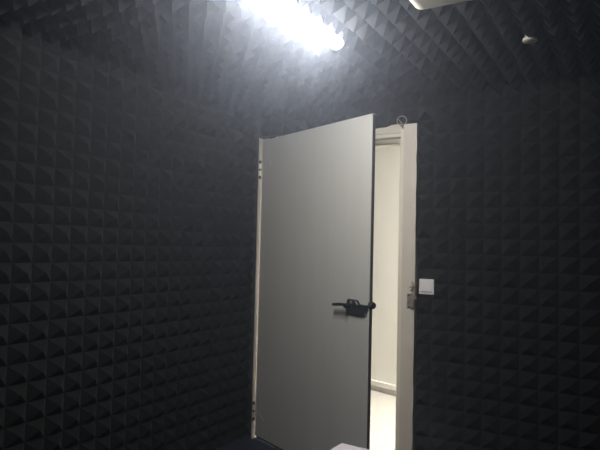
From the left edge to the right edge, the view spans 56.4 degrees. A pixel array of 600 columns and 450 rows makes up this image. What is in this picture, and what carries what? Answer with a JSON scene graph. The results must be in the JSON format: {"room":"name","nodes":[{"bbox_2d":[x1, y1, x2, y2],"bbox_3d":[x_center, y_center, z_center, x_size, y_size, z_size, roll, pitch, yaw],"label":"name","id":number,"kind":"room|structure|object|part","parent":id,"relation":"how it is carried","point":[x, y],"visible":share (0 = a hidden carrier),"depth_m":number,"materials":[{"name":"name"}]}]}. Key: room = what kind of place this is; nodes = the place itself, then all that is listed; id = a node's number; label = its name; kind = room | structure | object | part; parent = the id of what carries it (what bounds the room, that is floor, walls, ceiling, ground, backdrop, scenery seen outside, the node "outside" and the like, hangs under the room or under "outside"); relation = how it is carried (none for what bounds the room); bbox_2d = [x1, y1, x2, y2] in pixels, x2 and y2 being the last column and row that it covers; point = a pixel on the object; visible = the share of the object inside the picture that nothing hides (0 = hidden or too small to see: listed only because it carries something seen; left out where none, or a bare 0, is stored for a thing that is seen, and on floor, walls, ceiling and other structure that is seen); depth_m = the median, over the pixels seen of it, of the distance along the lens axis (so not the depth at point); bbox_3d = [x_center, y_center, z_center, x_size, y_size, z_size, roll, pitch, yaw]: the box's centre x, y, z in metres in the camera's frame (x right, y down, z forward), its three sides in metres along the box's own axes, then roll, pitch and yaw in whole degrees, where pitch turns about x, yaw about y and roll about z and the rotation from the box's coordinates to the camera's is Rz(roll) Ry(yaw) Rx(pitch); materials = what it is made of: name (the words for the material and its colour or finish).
{"room":"soundproof room","nodes":[
{"label":"soundproof room","id":0,"kind":"room"},
{"bbox_2d":[0,18,257,449],"bbox_3d":[-1.360,0.169,2.182,0.156,2.313,4.100,0,-3,30],"label":"wall","id":1,"kind":"structure","parent":0,"point":[127,203],"depth_m":2.83,"materials":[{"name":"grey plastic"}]},
{"bbox_2d":[0,0,599,117],"bbox_3d":[0.092,-0.899,1.446,3.205,0.172,4.000,0,-3,30],"label":"ceiling","id":2,"kind":"structure","parent":0,"point":[248,56],"depth_m":2.48,"materials":[{"name":"grey plastic"}]},
{"bbox_2d":[264,0,342,48],"bbox_3d":[-0.024,-0.812,2.067,0.062,0.100,0.740,0,-3,30],"label":"lamp","id":3,"kind":"object","parent":2,"relation":"attached to","point":[303,17],"visible":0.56,"depth_m":2.13,"materials":[{"name":"white glass"}]},
{"bbox_2d":[409,0,468,9],"bbox_3d":[0.487,-0.811,1.750,0.380,0.103,0.370,0,-3,30],"label":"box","id":4,"kind":"object","parent":2,"relation":"attached to","point":[419,4],"visible":1,"depth_m":1.91,"materials":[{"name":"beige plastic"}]},
{"bbox_2d":[522,35,536,43],"bbox_3d":[0.951,-0.793,2.318,0.057,0.071,0.057,0,-3,30],"label":"ceiling detector","id":5,"kind":"object","parent":2,"relation":"attached to","point":[526,39],"visible":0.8,"depth_m":2.30,"materials":[{"name":"beige plastic"}]},
{"bbox_2d":[216,390,395,449],"bbox_3d":[-0.931,1.414,2.845,5.633,0.100,7.928,4,-3,-44],"label":"floor","id":6,"kind":"structure","parent":0,"point":[383,405],"depth_m":3.92,"materials":[{"name":"beige tile"}]},
{"bbox_2d":[331,443,368,449],"bbox_3d":[0.194,0.969,1.322,0.420,0.718,0.340,0,-3,33],"label":"table","id":7,"kind":"object","parent":6,"relation":"on","point":[342,446],"visible":1,"depth_m":1.55,"materials":[{"name":"grey metal"}]},
{"bbox_2d":[371,146,399,384],"bbox_3d":[0.905,0.244,4.981,0.100,2.500,6.200,4,-3,-44],"label":"wall","id":8,"kind":"structure","parent":0,"point":[387,159],"depth_m":5.04,"materials":[{"name":"beige paint"}]},
{"bbox_2d":[371,385,395,395],"bbox_3d":[0.835,1.466,4.892,0.016,0.048,6.200,4,-3,-44],"label":"baseboard","id":9,"kind":"structure","parent":8,"relation":"attached to","point":[375,388],"depth_m":4.98,"materials":[{"name":"grey tile"}]},
{"bbox_2d":[371,379,395,390],"bbox_3d":[0.831,1.421,4.889,0.032,0.042,6.200,4,-3,-44],"label":"trim","id":10,"kind":"structure","parent":8,"relation":"attached to","point":[373,382],"depth_m":4.96,"materials":[{"name":"beige paint"}]},
{"bbox_2d":[246,69,599,449],"bbox_3d":[1.043,0.262,3.067,3.405,2.313,0.176,0,-3,30],"label":"wall","id":11,"kind":"structure","parent":0,"point":[508,334],"depth_m":2.98,"materials":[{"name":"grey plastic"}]},
{"bbox_2d":[252,113,375,449],"bbox_3d":[0.060,0.406,3.339,0.140,1.972,1.091,3,-3,-37],"label":"door","id":12,"kind":"structure","parent":11,"relation":"in","point":[314,342],"depth_m":3.26,"materials":[{"name":"grey laminate"}]},
{"bbox_3d":[0.219,0.433,3.037,0.028,0.026,0.119,3,-3,-37],"label":"lever","id":13,"kind":"part","parent":12,"relation":"part of","materials":[{"name":"black metal"}]},
{"bbox_2d":[251,123,419,449],"bbox_3d":[0.223,0.406,3.545,1.107,2.025,0.188,0,-3,30],"label":"trim","id":14,"kind":"structure","parent":11,"relation":"attached to","point":[407,138],"depth_m":3.23,"materials":[{"name":"white wood"}]},
{"bbox_2d":[407,294,416,308],"bbox_3d":[0.634,0.434,3.180,0.063,0.085,0.022,0,-3,30],"label":"strike plate","id":15,"kind":"object","parent":14,"relation":"attached to","point":[411,298],"visible":1,"depth_m":3.17,"materials":[{"name":"grey metal"}]},
{"bbox_2d":[396,116,406,128],"bbox_3d":[0.598,-0.606,3.300,0.060,0.072,0.046,1,-2,3],"label":"wire loop","id":16,"kind":"object","parent":11,"relation":"attached to","point":[402,125],"visible":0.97,"depth_m":3.29,"materials":[{"name":"grey metal"}]},
{"bbox_2d":[419,279,434,294],"bbox_3d":[0.724,0.351,3.190,0.086,0.086,0.034,0,-3,30],"label":"light switch","id":17,"kind":"object","parent":11,"relation":"attached to","point":[426,286],"visible":0.95,"depth_m":3.18,"materials":[{"name":"white plastic"}]}
]}

